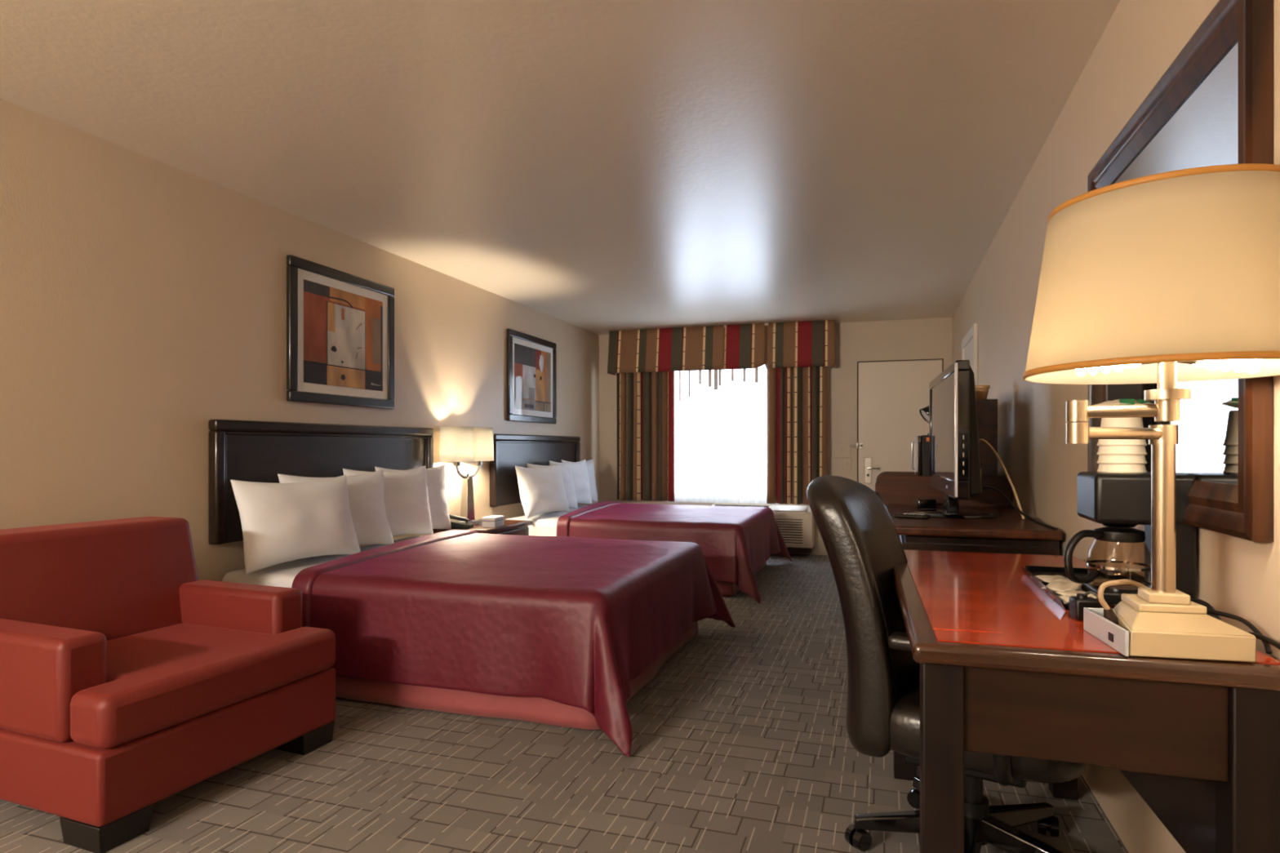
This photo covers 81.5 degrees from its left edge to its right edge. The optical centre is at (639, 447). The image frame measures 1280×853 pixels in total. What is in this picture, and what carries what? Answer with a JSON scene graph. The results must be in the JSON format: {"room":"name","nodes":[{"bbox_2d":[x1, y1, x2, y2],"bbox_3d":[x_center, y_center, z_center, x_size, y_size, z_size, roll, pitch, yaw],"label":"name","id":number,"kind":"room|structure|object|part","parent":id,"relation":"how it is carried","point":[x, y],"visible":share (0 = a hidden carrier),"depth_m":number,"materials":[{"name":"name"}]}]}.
{"room":"hotel room","nodes":[
{"label":"hotel room","id":0,"kind":"room"},
{"bbox_2d":[0,98,599,581],"bbox_3d":[-2.124,-0.080,3.763,0.120,2.440,10.470,0,0,18],"label":"wall","id":1,"kind":"structure","parent":0,"point":[143,299],"depth_m":3.40,"materials":[{"name":"beige paint"}]},
{"bbox_2d":[208,419,433,545],"bbox_3d":[-1.794,0.171,4.476,0.060,0.611,1.830,0,0,18],"label":"headboard","id":2,"kind":"object","parent":1,"relation":"attached to","point":[246,451],"visible":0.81,"depth_m":4.06,"materials":[{"name":"brown wood"}]},
{"bbox_2d":[286,254,394,408],"bbox_3d":[-1.793,-0.656,4.523,0.032,0.807,0.920,0,0,18],"label":"framed picture","id":3,"kind":"object","parent":1,"relation":"attached to","point":[340,325],"visible":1,"depth_m":4.44,"materials":[{"name":"black"}]},
{"bbox_2d":[303,279,382,391],"bbox_3d":[-1.789,-0.656,4.522,0.005,0.583,0.696,0,0,18],"label":"print","id":4,"kind":"object","parent":3,"relation":"attached to","point":[343,326],"depth_m":4.48,"materials":[{"name":"paper"}]},
{"bbox_2d":[506,328,556,423],"bbox_3d":[-0.999,-0.632,6.946,0.032,0.805,0.980,0,0,18],"label":"framed picture","id":5,"kind":"object","parent":1,"relation":"attached to","point":[531,361],"visible":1,"depth_m":6.88,"materials":[{"name":"black"}]},
{"bbox_2d":[514,342,551,412],"bbox_3d":[-0.995,-0.632,6.945,0.004,0.581,0.756,0,0,18],"label":"print","id":6,"kind":"object","parent":5,"relation":"attached to","point":[532,363],"depth_m":6.91,"materials":[{"name":"paper"}]},
{"bbox_2d":[489,434,580,506],"bbox_3d":[-0.947,0.195,7.061,0.060,0.610,1.830,0,0,18],"label":"headboard","id":7,"kind":"object","parent":1,"relation":"attached to","point":[510,451],"visible":0.66,"depth_m":6.59,"materials":[{"name":"brown wood"}]},
{"bbox_3d":[-0.938,0.223,7.058,0.013,0.555,1.720,0,0,18],"label":"moulding","id":8,"kind":"part","parent":7,"relation":"part of","materials":[{"name":"brown wood"}]},
{"bbox_2d":[0,0,1119,334],"bbox_3d":[-0.268,-1.350,3.155,4.025,0.100,10.470,0,0,18],"label":"ceiling","id":9,"kind":"structure","parent":0,"point":[597,166],"depth_m":3.01,"materials":[{"name":"beige paint"}]},
{"bbox_2d":[0,553,1128,852],"bbox_3d":[-0.268,1.190,3.155,4.025,0.100,10.470,0,0,18],"label":"floor","id":10,"kind":"structure","parent":0,"point":[741,744],"depth_m":2.52,"materials":[{"name":"carpet"}]},
{"bbox_2d":[0,516,335,852],"bbox_3d":[-1.783,0.718,2.646,1.001,0.845,0.884,0,0,22],"label":"armchair","id":11,"kind":"object","parent":10,"relation":"on","point":[131,680],"visible":1,"depth_m":2.46,"materials":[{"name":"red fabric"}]},
{"bbox_3d":[-1.968,0.706,2.317,0.735,0.298,0.137,0,0,22],"label":"arm","id":12,"kind":"part","parent":11,"relation":"part of","materials":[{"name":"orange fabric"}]},
{"bbox_3d":[-2.095,0.575,2.770,0.330,0.560,0.866,0,0,22],"label":"backrest","id":13,"kind":"part","parent":11,"relation":"part of","materials":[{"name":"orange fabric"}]},
{"bbox_2d":[70,623,335,749],"bbox_3d":[-1.633,0.776,2.587,0.678,0.152,0.875,0,0,22],"label":"seat cushion","id":14,"kind":"object","parent":11,"relation":"on","point":[160,680],"depth_m":2.42,"materials":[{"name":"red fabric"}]},
{"bbox_3d":[-1.692,0.706,3.012,0.735,0.298,0.137,0,0,22],"label":"arm","id":15,"kind":"part","parent":11,"relation":"part of","materials":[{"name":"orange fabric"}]},
{"bbox_2d":[222,535,697,729],"bbox_3d":[-0.842,0.867,4.050,1.998,0.523,1.691,0,0,18],"label":"bed","id":16,"kind":"object","parent":10,"relation":"on","point":[533,709],"visible":0.1,"depth_m":3.21,"materials":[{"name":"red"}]},
{"bbox_2d":[230,475,360,573],"bbox_3d":[-1.732,0.373,3.790,0.203,0.437,0.694,0,0,26],"label":"pillow","id":17,"kind":"object","parent":16,"relation":"on","point":[281,522],"visible":1,"depth_m":3.67,"materials":[{"name":"white fabric"}]},
{"bbox_3d":[-0.858,0.733,4.054,1.965,0.255,1.620,0,0,18],"label":"mattress","id":18,"kind":"part","parent":16,"relation":"part of","materials":[{"name":"white"}]},
{"bbox_2d":[277,470,394,561],"bbox_3d":[-1.690,0.365,4.180,0.185,0.451,0.733,0,0,27],"label":"pillow","id":19,"kind":"object","parent":16,"relation":"on","point":[366,491],"visible":0.38,"depth_m":4.28,"materials":[{"name":"white fabric"}]},
{"bbox_2d":[342,466,433,536],"bbox_3d":[-1.575,0.359,4.699,0.174,0.464,0.712,0,0,25],"label":"pillow","id":20,"kind":"object","parent":16,"relation":"on","point":[406,498],"visible":0.55,"depth_m":4.74,"materials":[{"name":"white fabric"}]},
{"bbox_2d":[374,464,451,536],"bbox_3d":[-1.511,0.357,4.991,0.142,0.467,0.713,0,0,25],"label":"pillow","id":21,"kind":"object","parent":16,"relation":"on","point":[436,476],"visible":0.3,"depth_m":5.14,"materials":[{"name":"white fabric"}]},
{"bbox_2d":[291,529,735,756],"bbox_3d":[-0.633,0.839,3.977,1.929,0.584,2.056,0,0,18],"label":"bedspread","id":22,"kind":"object","parent":16,"relation":"on","point":[568,620],"visible":0.94,"depth_m":3.21,"materials":[{"name":"fabric"}]},
{"bbox_2d":[432,519,532,535],"bbox_3d":[-1.183,0.863,5.639,0.480,0.555,0.720,0,0,18],"label":"nightstand","id":23,"kind":"object","parent":10,"relation":"on","point":[517,527],"visible":0.2,"depth_m":5.56,"materials":[{"name":"brown wood"}]},
{"bbox_2d":[448,514,473,528],"bbox_3d":[-1.317,0.532,5.372,0.200,0.106,0.120,0,0,4],"label":"telephone","id":24,"kind":"object","parent":23,"relation":"on","point":[455,524],"visible":0.59,"depth_m":5.32,"materials":[{"name":"black plastic"}]},
{"bbox_2d":[439,426,493,524],"bbox_3d":[-1.304,0.217,5.615,0.207,0.735,0.513,0,0,25],"label":"bedside lamp","id":25,"kind":"object","parent":23,"relation":"on","point":[458,444],"visible":0.97,"depth_m":5.57,"materials":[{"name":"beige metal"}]},
{"bbox_2d":[452,462,460,466],"bbox_3d":[-1.359,0.072,5.499,0.060,0.135,0.060,0,0,18],"label":"socket","id":26,"kind":"object","parent":25,"relation":"attached to","point":[454,464],"depth_m":5.47,"materials":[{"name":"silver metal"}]},
{"bbox_3d":[-1.359,-0.021,5.499,0.207,0.257,0.257,0,0,25],"label":"lamp shade","id":27,"kind":"part","parent":25,"relation":"part of","materials":[{"name":"fabric"}]},
{"bbox_2d":[474,461,481,465],"bbox_3d":[-1.250,0.072,5.731,0.060,0.135,0.060,0,0,18],"label":"socket","id":28,"kind":"object","parent":25,"relation":"attached to","point":[476,463],"depth_m":5.70,"materials":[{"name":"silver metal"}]},
{"bbox_3d":[-1.250,-0.021,5.731,0.207,0.257,0.257,0,0,25],"label":"lamp shade","id":29,"kind":"part","parent":25,"relation":"part of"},
{"bbox_2d":[481,515,504,527],"bbox_3d":[-1.083,0.549,5.479,0.104,0.072,0.174,0,0,12],"label":"box","id":30,"kind":"object","parent":23,"relation":"on","point":[492,521],"visible":1,"depth_m":5.40,"materials":[{"name":"white"}]},
{"bbox_3d":[-1.083,0.524,5.479,0.104,0.023,0.174,0,0,12],"label":"lid","id":31,"kind":"part","parent":30,"relation":"part of","materials":[{"name":"white"}]},
{"bbox_3d":[-0.985,0.718,5.574,0.017,0.165,0.640,0,0,18],"label":"drawer","id":32,"kind":"part","parent":23,"relation":"part of","materials":[{"name":"brown wood"}]},
{"bbox_2d":[506,505,766,595],"bbox_3d":[0.028,0.867,6.707,1.996,0.523,1.696,0,0,18],"label":"bed","id":33,"kind":"object","parent":10,"relation":"on","point":[544,524],"visible":0.06,"depth_m":6.14,"materials":[{"name":"white"}]},
{"bbox_2d":[515,463,569,519],"bbox_3d":[-0.837,0.372,6.422,0.205,0.438,0.698,0,0,29],"label":"pillow","id":34,"kind":"object","parent":33,"relation":"on","point":[541,491],"visible":1,"depth_m":6.28,"materials":[{"name":"white fabric"}]},
{"bbox_3d":[0.014,0.733,6.715,1.965,0.255,1.620,0,0,18],"label":"mattress","id":35,"kind":"part","parent":33,"relation":"part of","materials":[{"name":"white"}]},
{"bbox_2d":[526,461,577,508],"bbox_3d":[-0.795,0.365,6.813,0.187,0.452,0.735,0,0,29],"label":"pillow","id":36,"kind":"object","parent":33,"relation":"on","point":[566,468],"visible":0.37,"depth_m":6.94,"materials":[{"name":"white fabric"}]},
{"bbox_2d":[549,459,591,504],"bbox_3d":[-0.681,0.358,7.331,0.178,0.464,0.713,0,0,26],"label":"pillow","id":37,"kind":"object","parent":33,"relation":"on","point":[580,471],"visible":0.5,"depth_m":7.40,"materials":[{"name":"white fabric"}]},
{"bbox_2d":[561,458,597,502],"bbox_3d":[-0.615,0.357,7.622,0.142,0.467,0.714,0,0,25],"label":"pillow","id":38,"kind":"object","parent":33,"relation":"on","point":[589,464],"visible":0.31,"depth_m":7.78,"materials":[{"name":"white fabric"}]},
{"bbox_2d":[556,501,792,603],"bbox_3d":[0.272,0.838,6.625,1.930,0.584,2.061,0,0,18],"label":"bedspread","id":39,"kind":"object","parent":33,"relation":"on","point":[735,542],"visible":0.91,"depth_m":5.90,"materials":[{"name":"fabric"}]},
{"bbox_2d":[875,399,1011,507],"bbox_3d":[1.751,0.440,4.378,0.689,1.400,0.690,0,0,18],"label":"storage cabinet","id":40,"kind":"object","parent":10,"relation":"on","point":[893,487],"visible":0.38,"depth_m":4.04,"materials":[{"name":"brown wood"}]},
{"bbox_3d":[1.853,0.649,4.691,0.689,0.982,0.030,0,0,18],"label":"panel","id":41,"kind":"part","parent":40,"relation":"part of","materials":[{"name":"brown wood"}]},
{"bbox_2d":[911,435,929,475],"bbox_3d":[1.819,0.060,4.365,0.421,0.255,0.472,0,0,18],"label":"microwave","id":42,"kind":"object","parent":40,"relation":"on","point":[922,442],"visible":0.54,"depth_m":4.20,"materials":[{"name":"black plastic"}]},
{"bbox_3d":[1.653,0.053,4.494,0.024,0.180,0.012,0,0,18],"label":"handle","id":43,"kind":"part","parent":42,"relation":"part of","materials":[{"name":"silver metal"}]},
{"bbox_3d":[1.632,0.054,4.356,0.019,0.236,0.335,0,0,18],"label":"door","id":44,"kind":"part","parent":42,"relation":"part of","materials":[{"name":"black plastic"}]},
{"bbox_2d":[919,405,928,435],"bbox_3d":[1.691,-0.156,4.332,0.114,0.176,0.104,0,0,18],"label":"spot lamp","id":45,"kind":"object","parent":42,"relation":"on","point":[924,412],"visible":0.23,"depth_m":4.34,"materials":[{"name":"black plastic"}]},
{"bbox_3d":[1.648,0.649,4.064,0.689,0.982,0.030,0,0,18],"label":"panel","id":46,"kind":"part","parent":40,"relation":"part of","materials":[{"name":"brown wood"}]},
{"bbox_2d":[974,385,990,399],"bbox_3d":[1.891,-0.300,4.116,0.088,0.080,0.088,0,0,18],"label":"tumbler","id":47,"kind":"object","parent":40,"relation":"on","point":[981,391],"visible":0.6,"depth_m":4.09,"materials":[{"name":"brown"}]},
{"bbox_2d":[806,475,1086,852],"bbox_3d":[0.848,0.612,2.076,0.745,1.054,0.679,0,0,18],"label":"office chair","id":48,"kind":"object","parent":10,"relation":"on","point":[863,544],"visible":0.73,"depth_m":2.00,"materials":[{"name":"brown leather"}]},
{"bbox_3d":[0.659,0.463,2.208,0.289,0.755,0.506,0,0,31],"label":"backrest","id":49,"kind":"part","parent":48,"relation":"part of","materials":[{"name":"brown leather"}]},
{"bbox_3d":[0.755,1.043,2.083,0.295,0.074,0.058,0,0,11],"label":"leg","id":50,"kind":"part","parent":48,"relation":"part of","materials":[{"name":"black plastic"}]},
{"bbox_3d":[0.899,1.043,2.217,0.057,0.074,0.295,0,0,-7],"label":"leg","id":51,"kind":"part","parent":48,"relation":"part of","materials":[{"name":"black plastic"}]},
{"bbox_3d":[0.834,1.043,1.907,0.058,0.074,0.296,0,0,31],"label":"leg","id":52,"kind":"part","parent":48,"relation":"part of","materials":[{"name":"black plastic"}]},
{"bbox_3d":[0.932,0.735,2.043,0.530,0.141,0.524,0,0,31],"label":"seat","id":53,"kind":"part","parent":48,"relation":"part of","materials":[{"name":"brown leather"}]},
{"bbox_3d":[0.844,0.654,1.771,0.077,0.314,0.077,0,0,31],"label":"armrest","id":54,"kind":"part","parent":48,"relation":"part of","materials":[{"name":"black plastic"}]},
{"bbox_3d":[1.071,1.043,2.121,0.295,0.074,0.057,0,0,-25],"label":"leg","id":55,"kind":"part","parent":48,"relation":"part of","materials":[{"name":"black plastic"}]},
{"bbox_3d":[1.033,1.043,1.928,0.057,0.074,0.295,0,0,-43],"label":"leg","id":56,"kind":"part","parent":48,"relation":"part of","materials":[{"name":"black plastic"}]},
{"bbox_2d":[885,504,1062,555],"bbox_3d":[1.473,0.728,3.445,0.626,0.825,1.205,0,0,18],"label":"dresser","id":57,"kind":"object","parent":10,"relation":"on","point":[1007,533],"visible":0.15,"depth_m":2.93,"materials":[{"name":"brown wood"}]},
{"bbox_2d":[893,512,930,519],"bbox_3d":[1.204,0.305,3.289,0.150,0.020,0.044,0,0,39],"label":"remote control","id":58,"kind":"object","parent":57,"relation":"on","point":[907,515],"visible":1,"depth_m":3.27,"materials":[{"name":"black plastic"}]},
{"bbox_2d":[914,497,936,509],"bbox_3d":[1.464,0.290,3.814,0.092,0.050,0.120,0,0,12],"label":"cable box","id":59,"kind":"object","parent":57,"relation":"on","point":[920,503],"visible":1,"depth_m":3.76,"materials":[{"name":"black plastic"}]},
{"bbox_2d":[908,360,999,519],"bbox_3d":[1.455,-0.016,3.458,0.390,0.662,1.064,0,0,16],"label":"television","id":60,"kind":"object","parent":57,"relation":"on","point":[954,462],"visible":0.97,"depth_m":3.09,"materials":[{"name":"black plastic"}]},
{"bbox_3d":[1.262,-0.069,2.965,0.012,0.537,0.007,0,0,16],"label":"edge trim","id":61,"kind":"part","parent":60,"relation":"part of","materials":[{"name":"silver metal"}]},
{"bbox_3d":[1.509,0.368,3.449,0.551,0.034,1.125,0,0,18],"label":"neck rail","id":62,"kind":"part","parent":57,"relation":"part of","materials":[{"name":"brown wood"}]},
{"bbox_2d":[978,438,1024,519],"bbox_3d":[1.578,0.138,3.262,0.199,0.350,0.028,0,0,30],"label":"cable","id":63,"kind":"object","parent":57,"relation":"on","point":[980,439],"visible":0.8,"depth_m":3.24,"materials":[{"name":"brown plastic"}]},
{"bbox_2d":[982,486,1057,530],"bbox_3d":[1.592,0.246,3.082,0.103,0.141,0.560,0,0,-5],"label":"cable","id":64,"kind":"object","parent":57,"relation":"on","point":[989,487],"visible":0.94,"depth_m":3.18,"materials":[{"name":"black plastic"}]},
{"bbox_2d":[893,549,1279,852],"bbox_3d":[0.976,0.750,1.922,0.592,0.780,1.335,0,0,17],"label":"desk","id":65,"kind":"object","parent":10,"relation":"on","point":[1006,669],"visible":0.81,"depth_m":1.35,"materials":[{"name":"red wood"}]},
{"bbox_3d":[0.917,0.770,2.573,0.072,0.740,0.070,0,0,17],"label":"leg","id":66,"kind":"part","parent":65,"relation":"part of","materials":[{"name":"brown wood"}]},
{"bbox_3d":[0.571,0.770,1.409,0.072,0.740,0.070,0,0,17],"label":"leg","id":67,"kind":"part","parent":65,"relation":"part of","materials":[{"name":"brown wood"}]},
{"bbox_3d":[1.386,0.770,2.434,0.072,0.740,0.070,0,0,17],"label":"leg","id":68,"kind":"part","parent":65,"relation":"part of","materials":[{"name":"brown wood"}]},
{"bbox_2d":[1020,565,1146,610],"bbox_3d":[1.135,0.348,1.833,0.274,0.021,0.528,0,0,18],"label":"serving tray","id":69,"kind":"object","parent":65,"relation":"on","point":[1029,571],"visible":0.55,"depth_m":2.04,"materials":[{"name":"black plastic"}]},
{"bbox_2d":[1033,575,1068,582],"bbox_3d":[1.076,0.344,1.920,0.075,0.017,0.110,0,0,7],"label":"packet","id":70,"kind":"object","parent":69,"relation":"on","point":[1048,579],"visible":0.61,"depth_m":1.92,"materials":[{"name":"beige paper"}]},
{"bbox_2d":[1041,578,1082,591],"bbox_3d":[1.037,0.340,1.817,0.100,0.022,0.070,0,0,-43],"label":"packet","id":71,"kind":"object","parent":69,"relation":"on","point":[1059,584],"visible":0.76,"depth_m":1.80,"materials":[{"name":"beige paper"}]},
{"bbox_2d":[1057,594,1076,603],"bbox_3d":[0.977,0.342,1.664,0.060,0.017,0.065,0,0,12],"label":"packet","id":72,"kind":"object","parent":69,"relation":"on","point":[1065,598],"visible":0.29,"depth_m":1.67,"materials":[{"name":"beige paper"}]},
{"bbox_2d":[1054,590,1097,598],"bbox_3d":[1.019,0.344,1.723,0.070,0.018,0.090,0,0,-16],"label":"packet","id":73,"kind":"object","parent":69,"relation":"on","point":[1069,593],"visible":0.38,"depth_m":1.72,"materials":[{"name":"beige paper"}]},
{"bbox_2d":[1063,471,1195,604],"bbox_3d":[1.110,0.206,1.725,0.255,0.292,0.180,0,0,18],"label":"coffee maker","id":74,"kind":"object","parent":69,"relation":"on","point":[1119,502],"visible":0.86,"depth_m":1.65,"materials":[{"name":"black plastic"}]},
{"bbox_3d":[1.012,0.251,1.696,0.102,0.123,0.020,0,0,-17],"label":"carafe handle","id":75,"kind":"part","parent":74,"relation":"part of","materials":[{"name":"black plastic"}]},
{"bbox_3d":[1.112,0.202,1.724,0.102,0.028,0.102,0,0,18],"label":"carafe lid","id":76,"kind":"part","parent":74,"relation":"part of","materials":[{"name":"black plastic"}]},
{"bbox_3d":[1.117,0.322,1.723,0.130,0.004,0.130,0,0,18],"label":"hot plate","id":77,"kind":"part","parent":74,"relation":"part of","materials":[{"name":"black plastic"}]},
{"bbox_3d":[1.112,0.178,1.724,0.090,0.016,0.090,0,0,18],"label":"filter spout","id":78,"kind":"part","parent":74,"relation":"part of","materials":[{"name":"black plastic"}]},
{"bbox_2d":[1097,463,1146,473],"bbox_3d":[1.106,0.020,1.705,0.098,0.078,0.098,0,0,18],"label":"foam cup","id":79,"kind":"object","parent":74,"relation":"on","point":[1103,468],"visible":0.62,"depth_m":1.67,"materials":[{"name":"beige"}]},
{"bbox_2d":[1097,454,1146,464],"bbox_3d":[1.106,-0.001,1.705,0.098,0.078,0.098,0,0,18],"label":"foam cup","id":80,"kind":"object","parent":79,"relation":"on","point":[1103,459],"visible":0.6,"depth_m":1.67,"materials":[{"name":"beige"}]},
{"bbox_2d":[1096,445,1146,455],"bbox_3d":[1.106,-0.021,1.705,0.098,0.078,0.098,0,0,18],"label":"foam cup","id":81,"kind":"object","parent":80,"relation":"on","point":[1103,450],"visible":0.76,"depth_m":1.67,"materials":[{"name":"beige"}]},
{"bbox_2d":[1097,417,1146,445],"bbox_3d":[1.106,-0.042,1.705,0.098,0.078,0.098,0,0,18],"label":"foam cup","id":82,"kind":"object","parent":81,"relation":"on","point":[1128,422],"visible":0.57,"depth_m":1.67,"materials":[{"name":"beige"}]},
{"bbox_2d":[1093,398,1154,405],"bbox_3d":[1.106,-0.097,1.705,0.100,0.029,0.091,0,0,1],"label":"packet","id":83,"kind":"object","parent":82,"relation":"on","point":[1131,401],"visible":0.5,"depth_m":1.66,"materials":[{"name":"beige plastic"}]},
{"bbox_3d":[1.143,0.338,1.714,0.185,0.028,0.170,0,0,18],"label":"plate","id":84,"kind":"part","parent":74,"relation":"part of","materials":[{"name":"black plastic"}]},
{"bbox_3d":[1.206,0.240,1.694,0.052,0.167,0.170,0,0,18],"label":"water tank","id":85,"kind":"part","parent":74,"relation":"part of","materials":[{"name":"black plastic"}]},
{"bbox_2d":[1069,590,1110,621],"bbox_3d":[0.943,0.330,1.545,0.077,0.061,0.055,0,0,10],"label":"power adapter","id":86,"kind":"object","parent":65,"relation":"on","point":[1077,604],"visible":0.65,"depth_m":1.54,"materials":[{"name":"black plastic"}]},
{"bbox_2d":[1022,163,1279,662],"bbox_3d":[0.873,-0.014,1.264,0.418,0.756,0.560,0,0,18],"label":"desk lamp","id":87,"kind":"object","parent":65,"relation":"on","point":[1166,279],"visible":1,"depth_m":1.10,"materials":[{"name":"beige"}]},
{"bbox_2d":[1107,631,1113,642],"bbox_3d":[0.846,0.341,1.333,0.003,0.014,0.020,0,0,12],"label":"rocker switch","id":88,"kind":"object","parent":87,"relation":"attached to","point":[1110,634],"depth_m":1.33,"materials":[{"name":"black plastic"}]},
{"bbox_2d":[1075,362,1157,376],"bbox_3d":[0.777,-0.142,1.204,0.126,0.053,0.057,0,0,18],"label":"bulb","id":89,"kind":"object","parent":87,"relation":"attached to","point":[1093,371],"depth_m":1.20,"materials":[{"name":"white glass"}]},
{"bbox_2d":[1097,579,1148,625],"bbox_3d":[0.969,0.301,1.422,0.210,0.102,0.046,0,0,-8],"label":"cable","id":90,"kind":"object","parent":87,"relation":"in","point":[1108,614],"visible":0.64,"depth_m":1.40,"materials":[{"name":"beige"}]},
{"bbox_3d":[0.969,0.293,1.423,0.210,0.086,0.044,0,0,-7],"label":"cord","id":91,"kind":"part","parent":90,"relation":"part of","materials":[{"name":"brown plastic"}]},
{"bbox_3d":[0.793,-0.059,1.224,0.125,0.021,0.021,0,0,27],"label":"swing arm","id":92,"kind":"part","parent":87,"relation":"part of","materials":[{"name":"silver metal"}]},
{"bbox_3d":[0.845,-0.024,1.302,0.236,0.021,0.021,0,0,-25],"label":"swing arm","id":93,"kind":"part","parent":87,"relation":"part of","materials":[{"name":"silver metal"}]},
{"bbox_3d":[0.848,-0.123,1.195,0.413,0.010,0.413,0,0,18],"label":"trim","id":94,"kind":"part","parent":87,"relation":"part of","materials":[{"name":"brown"}]},
{"bbox_3d":[0.848,-0.255,1.195,0.409,0.274,0.409,0,0,18],"label":"lamp shade","id":95,"kind":"part","parent":87,"relation":"part of","materials":[{"name":"fabric"}]},
{"bbox_3d":[0.848,-0.387,1.195,0.339,0.010,0.339,0,0,18],"label":"trim","id":96,"kind":"part","parent":87,"relation":"part of","materials":[{"name":"brown"}]},
{"bbox_3d":[0.848,-0.121,1.195,0.062,0.158,0.062,0,0,18],"label":"stem","id":97,"kind":"part","parent":87,"relation":"part of","materials":[{"name":"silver metal"}]},
{"bbox_2d":[1177,359,1262,373],"bbox_3d":[0.921,-0.143,1.187,0.129,0.053,0.059,0,0,18],"label":"bulb","id":98,"kind":"object","parent":87,"relation":"attached to","point":[1252,366],"depth_m":1.18,"materials":[{"name":"white glass"}]},
{"bbox_3d":[1.098,0.329,1.357,0.059,0.069,0.266,0,0,0],"label":"power cord","id":99,"kind":"part","parent":87,"relation":"part of","materials":[{"name":"black plastic"}]},
{"bbox_3d":[1.231,0.620,1.846,0.020,0.440,1.145,0,0,17],"label":"modesty panel","id":100,"kind":"part","parent":65,"relation":"part of","materials":[{"name":"brown wood"}]},
{"bbox_3d":[1.040,0.770,1.269,0.072,0.740,0.070,0,0,17],"label":"leg","id":101,"kind":"part","parent":65,"relation":"part of","materials":[{"name":"brown wood"}]},
{"bbox_2d":[599,316,952,555],"bbox_3d":[1.343,-0.080,8.073,3.785,2.440,0.120,0,0,18],"label":"wall","id":102,"kind":"structure","parent":0,"point":[920,338],"depth_m":7.74,"materials":[{"name":"beige paint"}]},
{"bbox_2d":[607,320,835,375],"bbox_3d":[0.841,-1.060,8.042,2.466,0.471,0.247,0,0,18],"label":"valance","id":103,"kind":"object","parent":102,"relation":"attached to","point":[806,343],"visible":1,"depth_m":7.91,"materials":[{"name":"fabric"}]},
{"bbox_2d":[616,371,674,501],"bbox_3d":[0.061,-0.163,8.260,0.688,1.515,0.119,0,0,18],"label":"drape","id":104,"kind":"object","parent":103,"relation":"hanging from","point":[645,401],"visible":0.94,"depth_m":8.24,"materials":[{"name":"fabric"}]},
{"bbox_2d":[766,366,827,504],"bbox_3d":[1.634,-0.163,7.745,0.638,1.515,0.108,0,0,18],"label":"drape","id":105,"kind":"object","parent":103,"relation":"hanging from","point":[797,397],"visible":0.88,"depth_m":7.73,"materials":[{"name":"fabric"}]},
{"bbox_2d":[666,364,778,504],"bbox_3d":[0.889,-0.165,8.094,1.242,1.550,0.046,0,0,18],"label":"window","id":106,"kind":"structure","parent":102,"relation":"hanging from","point":[720,415],"depth_m":8.10,"materials":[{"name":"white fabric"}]},
{"bbox_2d":[711,502,814,553],"bbox_3d":[1.283,0.850,7.883,1.114,0.490,0.272,0,0,18],"label":"air conditioner","id":107,"kind":"object","parent":102,"relation":"attached to","point":[795,523],"visible":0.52,"depth_m":7.67,"materials":[{"name":"beige plastic"}]},
{"bbox_2d":[774,518,802,545],"bbox_3d":[1.220,0.876,7.770,0.940,0.262,0.018,0,0,18],"label":"grille","id":108,"kind":"object","parent":107,"relation":"attached to","point":[790,529],"depth_m":7.66,"materials":[{"name":"grey"}]},
{"bbox_2d":[833,442,850,457],"bbox_3d":[2.105,0.030,7.750,0.175,0.160,0.020,0,0,18],"label":"switch plate","id":109,"kind":"object","parent":102,"relation":"attached to","point":[841,450],"visible":1,"depth_m":7.75,"materials":[{"name":"beige paint"}]},
{"bbox_2d":[843,458,851,469],"bbox_3d":[2.158,0.177,7.733,0.085,0.115,0.020,0,0,18],"label":"switch plate","id":110,"kind":"object","parent":102,"relation":"attached to","point":[846,462],"visible":1,"depth_m":7.73,"materials":[{"name":"beige paint"}]},
{"bbox_2d":[857,358,943,491],"bbox_3d":[2.636,0.127,7.539,0.829,2.027,0.090,0,0,18],"label":"door","id":111,"kind":"structure","parent":102,"relation":"in","point":[891,394],"depth_m":7.59,"materials":[{"name":"beige paint"}]},
{"bbox_2d":[849,442,862,448],"bbox_3d":[2.240,-0.015,7.688,0.128,0.060,0.059,0,0,28],"label":"door latch","id":112,"kind":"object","parent":111,"relation":"attached to","point":[856,445],"depth_m":7.67,"materials":[{"name":"silver metal"}]},
{"bbox_3d":[2.349,0.242,7.651,0.070,0.265,0.012,0,0,18],"label":"lock plate","id":113,"kind":"part","parent":111,"relation":"part of","materials":[{"name":"silver metal"}]},
{"bbox_3d":[2.388,0.215,7.603,0.128,0.025,0.056,0,0,18],"label":"lever","id":114,"kind":"part","parent":111,"relation":"part of","materials":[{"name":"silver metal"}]},
{"bbox_2d":[952,0,1279,852],"bbox_3d":[1.587,-0.080,2.547,0.120,2.440,10.470,0,0,18],"label":"wall","id":115,"kind":"structure","parent":0,"point":[1240,577],"depth_m":2.50,"materials":[{"name":"beige paint"}]},
{"bbox_2d":[960,323,977,385],"bbox_3d":[2.593,0.120,5.854,0.028,2.040,0.940,0,0,18],"label":"door","id":116,"kind":"structure","parent":115,"relation":"in","point":[969,344],"depth_m":5.63,"materials":[{"name":"beige paint"}]},
{"bbox_2d":[1087,0,1273,542],"bbox_3d":[1.271,-0.353,1.841,0.036,1.040,1.106,0,0,18],"label":"wall mirror","id":117,"kind":"object","parent":115,"relation":"attached to","point":[1213,104],"visible":0.41,"depth_m":1.50,"materials":[{"name":"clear mirror"}]},
{"bbox_2d":[1104,39,1238,484],"bbox_3d":[1.283,-0.353,1.837,0.008,0.870,0.936,0,0,18],"label":"mirror glass","id":118,"kind":"object","parent":117,"relation":"attached to","point":[1197,126],"depth_m":1.58,"materials":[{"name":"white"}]}
]}

